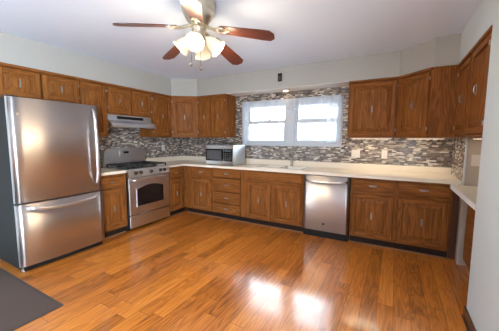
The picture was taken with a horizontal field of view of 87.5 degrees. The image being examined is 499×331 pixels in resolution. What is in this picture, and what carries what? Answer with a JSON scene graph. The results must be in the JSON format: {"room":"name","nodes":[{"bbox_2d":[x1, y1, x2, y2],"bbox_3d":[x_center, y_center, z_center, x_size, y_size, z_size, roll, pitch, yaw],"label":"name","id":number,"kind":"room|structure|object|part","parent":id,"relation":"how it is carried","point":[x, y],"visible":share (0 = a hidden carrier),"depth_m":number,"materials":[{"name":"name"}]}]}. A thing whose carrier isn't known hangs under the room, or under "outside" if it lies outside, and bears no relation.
{"room":"kitchen","nodes":[
{"label":"kitchen","id":0,"kind":"room"},
{"bbox_2d":[0,32,460,95],"bbox_3d":[-0.378,-1.213,2.594,4.616,0.310,4.000,3,7,29],"label":"soffit","id":1,"kind":"structure","parent":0,"point":[15,50],"depth_m":3.50,"materials":[{"name":"beige paint"}]},
{"bbox_2d":[278,73,281,81],"bbox_3d":[0.468,-1.359,4.019,0.066,0.120,0.023,3,7,29],"label":"wall sensor","id":2,"kind":"object","parent":1,"relation":"attached to","point":[279,74],"visible":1,"depth_m":4.01,"materials":[{"name":"black plastic"}]},
{"bbox_2d":[226,81,348,95],"bbox_3d":[0.552,-1.213,4.187,2.020,0.004,0.324,3,7,29],"label":"trim","id":3,"kind":"structure","parent":1,"relation":"attached to","point":[338,84],"depth_m":4.05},
{"bbox_2d":[0,207,469,330],"bbox_3d":[-0.848,1.273,1.407,5.400,0.100,7.450,3,7,29],"label":"floor","id":4,"kind":"structure","parent":0,"point":[184,271],"depth_m":2.47,"materials":[{"name":"brown wood"}]},
{"bbox_2d":[0,268,62,330],"bbox_3d":[-2.548,1.178,1.736,1.410,0.010,1.695,3,7,29],"label":"rug","id":5,"kind":"object","parent":4,"relation":"on","point":[21,303],"visible":1,"depth_m":2.14,"materials":[{"name":"grey fabric"}]},
{"bbox_2d":[0,94,104,272],"bbox_3d":[-2.345,0.159,3.055,0.816,1.775,0.867,3,7,29],"label":"refrigerator","id":6,"kind":"object","parent":4,"relation":"on","point":[51,198],"visible":1,"depth_m":2.76,"materials":[{"name":"silver metal"}]},
{"bbox_3d":[-2.081,-0.174,2.874,0.065,1.039,0.867,3,7,29],"label":"door","id":7,"kind":"part","parent":6,"relation":"part of","materials":[{"name":"silver metal"}]},
{"bbox_3d":[-2.084,0.676,2.960,0.065,0.637,0.867,3,7,29],"label":"freezer drawer","id":8,"kind":"part","parent":6,"relation":"part of","materials":[{"name":"silver metal"}]},
{"bbox_3d":[-2.032,0.417,2.905,0.094,0.064,0.733,3,7,29],"label":"handle","id":9,"kind":"part","parent":6,"relation":"part of","materials":[{"name":"silver metal"}]},
{"bbox_3d":[-1.856,-0.224,3.151,0.095,0.904,0.039,4,7,35],"label":"handle","id":10,"kind":"part","parent":6,"relation":"part of","materials":[{"name":"silver metal"}]},
{"bbox_2d":[100,173,127,238],"bbox_3d":[-2.118,0.543,3.726,0.642,0.876,0.405,3,7,29],"label":"base cabinet","id":11,"kind":"object","parent":4,"relation":"on","point":[113,190],"visible":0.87,"depth_m":3.59,"materials":[{"name":"brown wood"}]},
{"bbox_3d":[-1.865,0.226,3.553,0.019,0.145,0.345,3,7,29],"label":"drawer","id":12,"kind":"part","parent":11,"relation":"part of","materials":[{"name":"brown wood"}]},
{"bbox_2d":[101,168,126,175],"bbox_3d":[-2.123,0.043,3.682,0.627,0.128,0.408,3,7,29],"label":"countertop","id":13,"kind":"structure","parent":11,"relation":"on","point":[104,171],"depth_m":3.60,"materials":[{"name":"beige stone"}]},
{"bbox_3d":[-1.866,0.597,3.591,0.019,0.538,0.345,3,7,29],"label":"door","id":14,"kind":"part","parent":11,"relation":"part of","materials":[{"name":"brown wood"}]},
{"bbox_2d":[101,148,169,229],"bbox_3d":[-1.793,0.326,4.219,0.702,1.211,0.779,3,7,29],"label":"gas range","id":15,"kind":"object","parent":4,"relation":"on","point":[147,182],"visible":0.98,"depth_m":4.07,"materials":[{"name":"silver metal"}]},
{"bbox_3d":[-2.018,-0.214,4.291,0.003,0.060,0.260,3,7,29],"label":"display panel","id":16,"kind":"part","parent":15,"relation":"part of","materials":[{"name":"silver metal"}]},
{"bbox_2d":[103,164,168,170],"bbox_3d":[-1.804,0.024,4.195,0.585,0.025,0.779,3,7,29],"label":"cooktop","id":17,"kind":"object","parent":15,"relation":"in","point":[153,167],"depth_m":4.01,"materials":[{"name":"black metal"}]},
{"bbox_3d":[-1.559,0.430,4.098,0.032,0.554,0.765,3,7,29],"label":"oven door","id":18,"kind":"part","parent":15,"relation":"part of","materials":[{"name":"silver metal"}]},
{"bbox_3d":[-1.551,0.090,4.060,0.060,0.114,0.771,3,7,29],"label":"control panel","id":19,"kind":"part","parent":15,"relation":"part of","materials":[{"name":"silver metal"}]},
{"bbox_3d":[-1.561,0.808,4.137,0.032,0.181,0.765,3,7,29],"label":"storage drawer","id":20,"kind":"part","parent":15,"relation":"part of","materials":[{"name":"silver metal"}]},
{"bbox_3d":[-1.518,0.187,4.051,0.074,0.048,0.726,3,7,29],"label":"handle","id":21,"kind":"part","parent":15,"relation":"part of","materials":[{"name":"silver metal"}]},
{"bbox_2d":[168,166,184,216],"bbox_3d":[-1.534,0.440,4.773,0.642,0.876,0.393,3,7,29],"label":"base cabinet","id":22,"kind":"object","parent":4,"relation":"on","point":[176,174],"visible":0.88,"depth_m":4.62,"materials":[{"name":"brown wood"}]},
{"bbox_3d":[-1.291,0.124,4.581,0.019,0.145,0.310,3,7,29],"label":"drawer","id":23,"kind":"part","parent":22,"relation":"part of","materials":[{"name":"brown wood"}]},
{"bbox_3d":[-1.292,0.495,4.618,0.019,0.538,0.310,3,7,29],"label":"door","id":24,"kind":"part","parent":22,"relation":"part of","materials":[{"name":"brown wood"}]},
{"bbox_2d":[184,166,214,216],"bbox_3d":[-0.775,0.429,4.898,0.642,0.876,0.642,3,7,29],"label":"base cabinet","id":25,"kind":"object","parent":4,"relation":"on","point":[198,180],"visible":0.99,"depth_m":4.63,"materials":[{"name":"brown wood"}]},
{"bbox_3d":[-0.845,0.113,4.573,0.445,0.120,0.019,3,7,29],"label":"drawer","id":26,"kind":"part","parent":25,"relation":"part of","materials":[{"name":"brown wood"}]},
{"bbox_3d":[-0.846,0.499,4.612,0.445,0.535,0.019,3,7,29],"label":"door","id":27,"kind":"part","parent":25,"relation":"part of","materials":[{"name":"brown wood"}]},
{"bbox_2d":[213,168,244,221],"bbox_3d":[-0.227,0.462,4.595,0.610,0.876,0.642,3,7,29],"label":"base cabinet","id":28,"kind":"object","parent":4,"relation":"on","point":[228,184],"visible":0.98,"depth_m":4.33,"materials":[{"name":"brown wood"}]},
{"bbox_3d":[-0.380,0.139,4.316,0.536,0.123,0.019,3,7,29],"label":"drawer","id":29,"kind":"part","parent":28,"relation":"part of","materials":[{"name":"brown wood"}]},
{"bbox_3d":[-0.382,0.730,4.375,0.536,0.166,0.019,3,7,29],"label":"drawer","id":30,"kind":"part","parent":28,"relation":"part of","materials":[{"name":"brown wood"}]},
{"bbox_3d":[-0.381,0.542,4.356,0.536,0.180,0.019,3,7,29],"label":"drawer","id":31,"kind":"part","parent":28,"relation":"part of","materials":[{"name":"brown wood"}]},
{"bbox_3d":[-0.380,0.327,4.335,0.536,0.221,0.019,3,7,29],"label":"drawer","id":32,"kind":"part","parent":28,"relation":"part of","materials":[{"name":"brown wood"}]},
{"bbox_2d":[244,170,304,232],"bbox_3d":[0.470,0.503,4.209,0.984,0.876,0.642,3,7,29],"label":"base cabinet","id":33,"kind":"object","parent":4,"relation":"on","point":[271,199],"visible":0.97,"depth_m":3.93,"materials":[{"name":"brown wood"}]},
{"bbox_3d":[0.144,0.545,4.063,0.410,0.560,0.019,3,7,29],"label":"door","id":34,"kind":"part","parent":33,"relation":"part of","materials":[{"name":"brown wood"}]},
{"bbox_3d":[0.354,0.952,4.047,0.982,0.014,0.014,3,7,29],"label":"shoe molding","id":35,"kind":"part","parent":33,"relation":"part of","materials":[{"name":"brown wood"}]},
{"bbox_3d":[0.542,0.569,3.843,0.454,0.560,0.019,3,7,29],"label":"door","id":36,"kind":"part","parent":33,"relation":"part of","materials":[{"name":"brown wood"}]},
{"bbox_2d":[303,174,350,241],"bbox_3d":[1.158,0.550,3.786,0.609,0.872,0.668,3,7,29],"label":"dishwasher","id":37,"kind":"object","parent":4,"relation":"on","point":[326,199],"visible":0.98,"depth_m":3.54,"materials":[{"name":"silver metal"}]},
{"bbox_3d":[1.014,0.215,3.491,0.591,0.038,0.073,3,7,29],"label":"handle","id":38,"kind":"part","parent":37,"relation":"part of","materials":[{"name":"silver metal"}]},
{"bbox_2d":[349,177,459,258],"bbox_3d":[1.945,0.590,3.394,1.123,0.876,0.642,3,7,29],"label":"base cabinet","id":39,"kind":"object","parent":4,"relation":"on","point":[408,216],"depth_m":3.11,"materials":[{"name":"brown wood"}]},
{"bbox_2d":[145,156,461,184],"bbox_3d":[0.341,0.016,4.027,4.599,0.128,1.003,3,7,29],"label":"countertop","id":40,"kind":"structure","parent":39,"relation":"on","point":[442,175],"depth_m":3.75,"materials":[{"name":"beige laminate"}]},
{"bbox_2d":[206,145,244,165],"bbox_3d":[-0.429,-0.191,4.597,0.561,0.342,0.460,3,7,28],"label":"microwave","id":41,"kind":"object","parent":40,"relation":"on","point":[232,155],"visible":0.98,"depth_m":4.43,"materials":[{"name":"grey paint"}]},
{"bbox_3d":[-0.600,-0.183,4.471,0.369,0.206,0.012,3,7,28],"label":"door","id":42,"kind":"part","parent":41,"relation":"part of","materials":[{"name":"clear glass"}]},
{"bbox_3d":[-0.513,-0.180,4.443,0.561,0.331,0.021,3,7,28],"label":"panel","id":43,"kind":"part","parent":41,"relation":"part of","materials":[{"name":"silver metal"}]},
{"bbox_2d":[255,165,309,169],"bbox_3d":[0.522,0.047,4.125,0.756,0.047,0.446,3,7,29],"label":"sink","id":44,"kind":"object","parent":40,"relation":"in","point":[263,166],"visible":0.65,"depth_m":4.21,"materials":[{"name":"ceramic"}]},
{"bbox_2d":[262,165,283,167],"bbox_3d":[0.362,0.042,4.213,0.348,0.038,0.402,3,7,29],"label":"basin","id":45,"kind":"object","parent":44,"relation":"in","point":[264,166],"depth_m":4.38,"materials":[{"name":"ceramic"}]},
{"bbox_2d":[283,167,304,168],"bbox_3d":[0.681,0.061,4.038,0.348,0.038,0.402,3,7,29],"label":"basin","id":46,"kind":"object","parent":44,"relation":"in","point":[283,167],"depth_m":4.21,"materials":[{"name":"ceramic"}]},
{"bbox_2d":[287,151,296,165],"bbox_3d":[0.690,-0.107,4.248,0.115,0.252,0.204,3,7,29],"label":"faucet","id":47,"kind":"object","parent":40,"relation":"on","point":[292,153],"visible":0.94,"depth_m":4.31,"materials":[{"name":"silver metal"}]},
{"bbox_3d":[1.539,0.638,3.293,0.475,0.538,0.019,3,7,29],"label":"door","id":48,"kind":"part","parent":39,"relation":"part of","materials":[{"name":"brown wood"}]},
{"bbox_3d":[1.540,0.260,3.255,0.475,0.135,0.019,3,7,29],"label":"drawer","id":49,"kind":"part","parent":39,"relation":"part of","materials":[{"name":"brown wood"}]},
{"bbox_3d":[1.802,1.038,3.247,1.058,0.014,0.014,3,7,29],"label":"shoe molding","id":50,"kind":"part","parent":39,"relation":"part of","materials":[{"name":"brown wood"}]},
{"bbox_3d":[2.004,0.666,3.036,0.500,0.538,0.019,3,7,29],"label":"door","id":51,"kind":"part","parent":39,"relation":"part of","materials":[{"name":"brown wood"}]},
{"bbox_3d":[2.006,0.287,2.998,0.500,0.135,0.019,3,7,29],"label":"drawer","id":52,"kind":"part","parent":39,"relation":"part of","materials":[{"name":"brown wood"}]},
{"bbox_3d":[2.283,0.631,2.912,0.062,0.855,0.018,3,7,29],"label":"filler strip","id":53,"kind":"part","parent":39,"relation":"part of","materials":[{"name":"brown wood"}]},
{"bbox_2d":[463,205,474,273],"bbox_3d":[2.206,0.729,2.195,0.460,0.843,0.918,3,7,29],"label":"base cabinet","id":54,"kind":"object","parent":4,"relation":"on","point":[470,218],"visible":0.25,"depth_m":2.53,"materials":[{"name":"brown wood"}]},
{"bbox_2d":[450,184,477,209],"bbox_3d":[2.184,0.283,2.240,0.592,0.042,1.039,3,7,29],"label":"countertop","id":55,"kind":"structure","parent":54,"relation":"on","point":[468,194],"depth_m":2.39,"materials":[{"name":"beige stone"}]},
{"bbox_2d":[0,0,481,78],"bbox_3d":[-0.839,-1.274,1.150,5.400,0.100,7.450,3,7,29],"label":"ceiling","id":56,"kind":"structure","parent":0,"point":[304,31],"depth_m":2.58,"materials":[{"name":"paint"}]},
{"bbox_2d":[113,0,274,69],"bbox_3d":[-0.387,-1.057,2.157,1.194,0.532,1.145,3,7,29],"label":"ceiling fan","id":57,"kind":"object","parent":56,"relation":"hanging from","point":[199,14],"visible":1,"depth_m":2.06,"materials":[{"name":"brown wood"}]},
{"bbox_3d":[-0.782,-1.055,1.961,0.445,0.006,0.132,-11,22,-22],"label":"blade","id":58,"kind":"part","parent":57,"relation":"part of","materials":[{"name":"brown wood"}]},
{"bbox_3d":[-0.676,-1.079,2.422,0.132,0.006,0.445,-21,7,-41],"label":"blade","id":59,"kind":"part","parent":57,"relation":"part of","materials":[{"name":"brown wood"}]},
{"bbox_3d":[-0.553,-0.972,2.126,0.155,0.155,0.143,3,7,29],"label":"lamp shade","id":60,"kind":"part","parent":57,"relation":"part of","materials":[{"name":"white glass"}]},
{"bbox_3d":[-0.373,-1.027,1.722,0.132,0.006,0.445,11,12,-8],"label":"blade","id":61,"kind":"part","parent":57,"relation":"part of","materials":[{"name":"brown wood"}]},
{"bbox_3d":[-0.406,-0.958,1.991,0.143,0.155,0.154,3,7,29],"label":"lamp shade","id":62,"kind":"part","parent":57,"relation":"part of","materials":[{"name":"white glass"}]},
{"bbox_3d":[-0.411,-0.979,2.013,0.066,0.087,0.086,3,7,29],"label":"bulb","id":63,"kind":"part","parent":57,"relation":"part of","materials":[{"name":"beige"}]},
{"bbox_3d":[-0.417,-0.987,2.271,0.143,0.155,0.154,3,7,29],"label":"lamp shade","id":64,"kind":"part","parent":57,"relation":"part of","materials":[{"name":"white glass"}]},
{"bbox_3d":[-0.271,-0.972,2.136,0.155,0.155,0.143,3,7,29],"label":"lamp shade","id":65,"kind":"part","parent":57,"relation":"part of","materials":[{"name":"white glass"}]},
{"bbox_3d":[-0.210,-1.066,2.465,0.132,0.006,0.445,-10,-13,28],"label":"blade","id":66,"kind":"part","parent":57,"relation":"part of","materials":[{"name":"brown wood"}]},
{"bbox_3d":[-0.022,-1.035,2.037,0.445,0.006,0.132,13,-4,11],"label":"blade","id":67,"kind":"part","parent":57,"relation":"part of","materials":[{"name":"brown wood"}]},
{"bbox_2d":[184,105,342,176],"bbox_3d":[0.894,-0.310,4.388,5.200,2.460,0.200,3,7,29],"label":"wall","id":68,"kind":"structure","parent":0,"point":[342,105],"depth_m":3.98,"materials":[{"name":"white paint"}]},
{"bbox_2d":[163,96,197,137],"bbox_3d":[-1.270,-0.925,5.058,0.705,0.762,0.612,3,7,29],"label":"upper cabinet","id":69,"kind":"object","parent":68,"relation":"attached to","point":[184,109],"visible":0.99,"depth_m":4.85,"materials":[{"name":"brown wood"}]},
{"bbox_3d":[-1.205,-1.267,4.811,0.476,0.031,0.026,-1,6,-8],"label":"crown molding","id":70,"kind":"part","parent":69,"relation":"part of","materials":[{"name":"brown wood"}]},
{"bbox_3d":[-1.206,-0.897,4.852,0.428,0.695,0.019,-1,6,-8],"label":"door","id":71,"kind":"part","parent":69,"relation":"part of","materials":[{"name":"brown wood"}]},
{"bbox_2d":[197,94,235,137],"bbox_3d":[-0.622,-0.903,4.857,0.640,0.762,0.352,3,7,29],"label":"upper cabinet","id":72,"kind":"object","parent":68,"relation":"attached to","point":[217,112],"visible":1,"depth_m":4.72,"materials":[{"name":"brown wood"}]},
{"bbox_3d":[-0.831,-0.891,4.810,0.260,0.695,0.019,3,7,29],"label":"door","id":73,"kind":"part","parent":72,"relation":"part of","materials":[{"name":"brown wood"}]},
{"bbox_3d":[-0.692,-1.254,4.692,0.640,0.031,0.028,3,7,29],"label":"crown molding","id":74,"kind":"part","parent":72,"relation":"part of","materials":[{"name":"brown wood"}]},
{"bbox_3d":[-0.558,-0.875,4.659,0.275,0.695,0.019,3,7,29],"label":"door","id":75,"kind":"part","parent":72,"relation":"part of","materials":[{"name":"brown wood"}]},
{"bbox_2d":[243,96,342,146],"bbox_3d":[0.684,-0.719,4.441,1.740,0.768,0.220,3,7,29],"label":"window","id":76,"kind":"structure","parent":68,"relation":"in","point":[290,133],"depth_m":4.37,"materials":[{"name":"white plastic"}]},
{"bbox_3d":[0.293,-0.599,4.654,0.768,0.404,0.040,3,7,29],"label":"sash","id":77,"kind":"part","parent":76,"relation":"part of","materials":[{"name":"white glass"}]},
{"bbox_3d":[1.107,-0.875,4.229,0.718,0.328,0.040,3,7,29],"label":"sash","id":78,"kind":"part","parent":76,"relation":"part of","materials":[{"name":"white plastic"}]},
{"bbox_3d":[1.082,-0.552,4.218,0.718,0.404,0.040,3,7,29],"label":"sash","id":79,"kind":"part","parent":76,"relation":"part of","materials":[{"name":"white glass"}]},
{"bbox_2d":[182,86,453,167],"bbox_3d":[0.589,-0.607,4.409,4.600,1.246,0.008,3,7,29],"label":"wall tile","id":80,"kind":"structure","parent":68,"relation":"attached to","point":[401,151],"depth_m":3.96,"materials":[{"name":"tile"}]},
{"bbox_2d":[351,150,359,157],"bbox_3d":[1.581,-0.175,3.884,0.118,0.118,0.016,3,7,29],"label":"switch plate","id":81,"kind":"object","parent":80,"relation":"attached to","point":[354,153],"visible":1,"depth_m":3.89,"materials":[{"name":"white plastic"}]},
{"bbox_2d":[381,150,387,158],"bbox_3d":[1.917,-0.155,3.702,0.074,0.118,0.008,3,7,29],"label":"outlet plate","id":82,"kind":"object","parent":80,"relation":"attached to","point":[384,152],"visible":1,"depth_m":3.70,"materials":[{"name":"white plastic"}]},
{"bbox_2d":[347,76,399,137],"bbox_3d":[1.693,-0.766,3.578,0.600,0.762,0.352,3,7,29],"label":"upper cabinet","id":83,"kind":"object","parent":68,"relation":"attached to","point":[373,103],"visible":0.99,"depth_m":3.44,"materials":[{"name":"brown wood"}]},
{"bbox_2d":[352,138,391,138],"bbox_3d":[1.684,-0.375,3.595,0.500,0.019,0.040,3,7,29],"label":"light","id":84,"kind":"object","parent":83,"relation":"attached to","point":[352,138],"visible":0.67,"depth_m":3.57,"materials":[{"name":"white plastic"}]},
{"bbox_3d":[1.622,-1.117,3.412,0.600,0.031,0.028,3,7,29],"label":"crown molding","id":85,"kind":"part","parent":83,"relation":"part of","materials":[{"name":"brown wood"}]},
{"bbox_2d":[396,65,460,137],"bbox_3d":[2.158,-0.721,3.150,0.652,0.762,0.634,3,7,29],"label":"upper cabinet","id":86,"kind":"object","parent":68,"relation":"attached to","point":[427,97],"visible":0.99,"depth_m":2.92,"materials":[{"name":"brown wood"}]},
{"bbox_3d":[1.942,-0.709,3.098,0.019,0.695,0.393,-1,6,-16],"label":"door","id":87,"kind":"part","parent":86,"relation":"part of","materials":[{"name":"brown wood"}]},
{"bbox_3d":[1.940,-1.080,3.059,0.026,0.031,0.441,-1,6,-16],"label":"crown molding","id":88,"kind":"part","parent":86,"relation":"part of","materials":[{"name":"brown wood"}]},
{"bbox_2d":[406,138,444,138],"bbox_3d":[2.192,-0.339,3.257,0.400,0.019,0.040,3,7,29],"label":"light","id":89,"kind":"object","parent":86,"relation":"attached to","point":[406,138],"visible":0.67,"depth_m":3.24,"materials":[{"name":"white plastic"}]},
{"bbox_2d":[454,137,481,265],"bbox_3d":[2.700,-0.153,2.894,0.584,2.460,0.670,3,7,29],"label":"wall","id":90,"kind":"structure","parent":0,"point":[474,145],"depth_m":2.74,"materials":[{"name":"paint"}]},
{"bbox_2d":[451,137,465,180],"bbox_3d":[2.441,-0.097,3.044,0.008,0.557,0.670,3,7,29],"label":"wall tile","id":91,"kind":"structure","parent":90,"relation":"attached to","point":[459,143],"depth_m":3.01,"materials":[{"name":"tile"}]},
{"bbox_2d":[456,199,465,264],"bbox_3d":[2.290,0.668,2.814,0.034,0.840,0.010,3,7,29],"label":"trim","id":92,"kind":"structure","parent":90,"relation":"attached to","point":[463,204],"depth_m":2.81,"materials":[{"name":"paint"}]},
{"bbox_2d":[462,137,467,184],"bbox_3d":[2.275,-0.048,2.750,0.016,0.517,0.012,3,7,29],"label":"trim","id":93,"kind":"structure","parent":90,"relation":"attached to","point":[466,143],"depth_m":2.75,"materials":[{"name":"white plastic"}]},
{"bbox_2d":[471,155,480,165],"bbox_3d":[2.351,-0.051,2.704,0.074,0.118,0.016,3,7,29],"label":"switch plate","id":94,"kind":"object","parent":90,"relation":"attached to","point":[475,160],"visible":0.95,"depth_m":2.71,"materials":[{"name":"beige plastic"}]},
{"bbox_2d":[459,0,498,330],"bbox_3d":[0.908,0.154,-0.193,0.700,2.460,6.566,3,7,29],"label":"wall","id":95,"kind":"structure","parent":0,"point":[482,307],"depth_m":1.73,"materials":[{"name":"white paint"}]},
{"bbox_2d":[462,306,475,330],"bbox_3d":[1.027,1.269,0.582,0.326,0.085,3.137,3,7,29],"label":"baseboard","id":96,"kind":"structure","parent":95,"relation":"attached to","point":[467,320],"depth_m":1.90,"materials":[{"name":"brown wood"}]},
{"bbox_2d":[453,25,492,136],"bbox_3d":[2.086,-0.627,2.220,0.392,0.762,1.085,3,7,29],"label":"upper cabinet","id":97,"kind":"object","parent":95,"relation":"attached to","point":[472,76],"visible":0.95,"depth_m":2.16,"materials":[{"name":"brown wood"}]},
{"bbox_3d":[2.075,-0.652,2.537,0.019,0.695,0.500,3,7,29],"label":"door","id":98,"kind":"part","parent":97,"relation":"part of","materials":[{"name":"brown wood"}]},
{"bbox_3d":[1.941,-1.000,2.264,0.028,0.031,1.085,3,7,29],"label":"crown molding","id":99,"kind":"part","parent":97,"relation":"part of","materials":[{"name":"brown wood"}]},
{"bbox_3d":[1.814,-0.605,2.069,0.019,0.695,0.505,3,7,29],"label":"door","id":100,"kind":"part","parent":97,"relation":"part of","materials":[{"name":"brown wood"}]},
{"bbox_3d":[-3.160,-0.138,2.559,0.100,2.460,7.450,3,7,29],"label":"wall","id":101,"kind":"structure","parent":0,"visible":0},
{"bbox_2d":[0,62,79,103],"bbox_3d":[-2.550,-0.935,3.108,0.352,0.359,0.835,3,7,29],"label":"upper cabinet","id":102,"kind":"object","parent":101,"relation":"attached to","point":[20,81],"visible":0.94,"depth_m":3.00,"materials":[{"name":"brown wood"}]},
{"bbox_3d":[-2.524,-0.902,2.861,0.019,0.292,0.385,3,7,29],"label":"door","id":103,"kind":"part","parent":102,"relation":"part of","materials":[{"name":"brown wood"}]},
{"bbox_3d":[-2.420,-1.090,3.020,0.028,0.031,0.835,3,7,29],"label":"crown molding","id":104,"kind":"part","parent":102,"relation":"part of","materials":[{"name":"brown wood"}]},
{"bbox_3d":[-2.324,-0.938,3.217,0.019,0.292,0.395,3,7,29],"label":"door","id":105,"kind":"part","parent":102,"relation":"part of","materials":[{"name":"brown wood"}]},
{"bbox_2d":[78,78,107,136],"bbox_3d":[-2.259,-0.786,3.649,0.352,0.762,0.363,3,7,29],"label":"upper cabinet","id":106,"kind":"object","parent":101,"relation":"attached to","point":[91,92],"visible":0.52,"depth_m":3.60,"materials":[{"name":"brown wood"}]},
{"bbox_3d":[-2.129,-1.142,3.541,0.028,0.031,0.363,3,7,29],"label":"crown molding","id":107,"kind":"part","parent":106,"relation":"part of","materials":[{"name":"brown wood"}]},
{"bbox_2d":[105,83,151,117],"bbox_3d":[-1.978,-0.999,4.135,0.352,0.434,0.792,3,7,29],"label":"upper cabinet","id":108,"kind":"object","parent":101,"relation":"attached to","point":[120,100],"visible":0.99,"depth_m":4.01,"materials":[{"name":"brown wood"}]},
{"bbox_3d":[-1.949,-0.967,3.893,0.019,0.367,0.355,3,7,29],"label":"door","id":109,"kind":"part","parent":108,"relation":"part of","materials":[{"name":"brown wood"}]},
{"bbox_3d":[-1.848,-1.192,4.043,0.028,0.031,0.792,3,7,29],"label":"crown molding","id":110,"kind":"part","parent":108,"relation":"part of","materials":[{"name":"brown wood"}]},
{"bbox_3d":[-1.756,-1.001,4.238,0.019,0.367,0.363,3,7,29],"label":"door","id":111,"kind":"part","parent":108,"relation":"part of","materials":[{"name":"brown wood"}]},
{"bbox_2d":[107,114,156,128],"bbox_3d":[-1.940,-0.688,4.144,0.426,0.183,0.784,3,7,29],"label":"range hood","id":112,"kind":"object","parent":101,"relation":"attached to","point":[112,120],"visible":0.95,"depth_m":4.02,"materials":[{"name":"silver metal"}]},
{"bbox_2d":[99,126,182,167],"bbox_3d":[-1.958,-0.420,4.590,0.008,0.820,2.200,3,7,29],"label":"wall tile","id":113,"kind":"structure","parent":101,"relation":"attached to","point":[118,137],"depth_m":4.60,"materials":[{"name":"tile"}]},
{"bbox_2d":[140,92,171,136],"bbox_3d":[-1.676,-0.889,4.692,0.352,0.762,0.453,3,7,29],"label":"upper cabinet","id":114,"kind":"object","parent":101,"relation":"attached to","point":[160,103],"visible":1,"depth_m":4.58,"materials":[{"name":"brown wood"}]},
{"bbox_3d":[-1.546,-1.246,4.584,0.028,0.031,0.453,3,7,29],"label":"crown molding","id":115,"kind":"part","parent":114,"relation":"part of","materials":[{"name":"brown wood"}]},
{"bbox_3d":[-1.549,-0.875,4.627,0.019,0.695,0.400,3,7,29],"label":"door","id":116,"kind":"part","parent":114,"relation":"part of","materials":[{"name":"brown wood"}]},
{"label":"outside","id":117,"kind":"structure","parent":0,"visible":0},
{"bbox_3d":[6.001,0.512,19.093,28.000,0.100,29.400,3,7,29],"label":"ground","id":118,"kind":"structure","parent":117,"visible":0},
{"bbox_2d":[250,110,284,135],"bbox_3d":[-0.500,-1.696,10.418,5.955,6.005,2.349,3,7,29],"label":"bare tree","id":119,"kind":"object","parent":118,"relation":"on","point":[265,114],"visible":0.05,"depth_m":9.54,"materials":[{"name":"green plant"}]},
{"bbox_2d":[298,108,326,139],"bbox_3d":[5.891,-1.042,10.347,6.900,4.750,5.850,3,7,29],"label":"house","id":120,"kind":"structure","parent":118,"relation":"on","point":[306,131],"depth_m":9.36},
{"bbox_3d":[0.630,-1.081,4.305,1.720,0.024,0.035,3,7,29],"label":"curtain rod","id":121,"kind":"object","parent":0,"visible":0},
{"bbox_2d":[242,95,340,142],"bbox_3d":[0.606,-0.734,4.298,1.700,0.720,0.026,3,7,29],"label":"sheer curtain","id":122,"kind":"object","parent":121,"relation":"hanging from","point":[332,103],"visible":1,"depth_m":4.12,"materials":[{"name":"white fabric"}]},
{"bbox_3d":[-0.076,-0.773,4.678,0.135,0.718,0.020,3,7,29],"label":"panel","id":123,"kind":"part","parent":122,"relation":"part of","materials":[{"name":"white fabric"}]},
{"bbox_3d":[1.268,-0.694,3.936,0.190,0.718,0.020,3,7,29],"label":"panel","id":124,"kind":"part","parent":122,"relation":"part of","materials":[{"name":"white fabric"}]}
]}

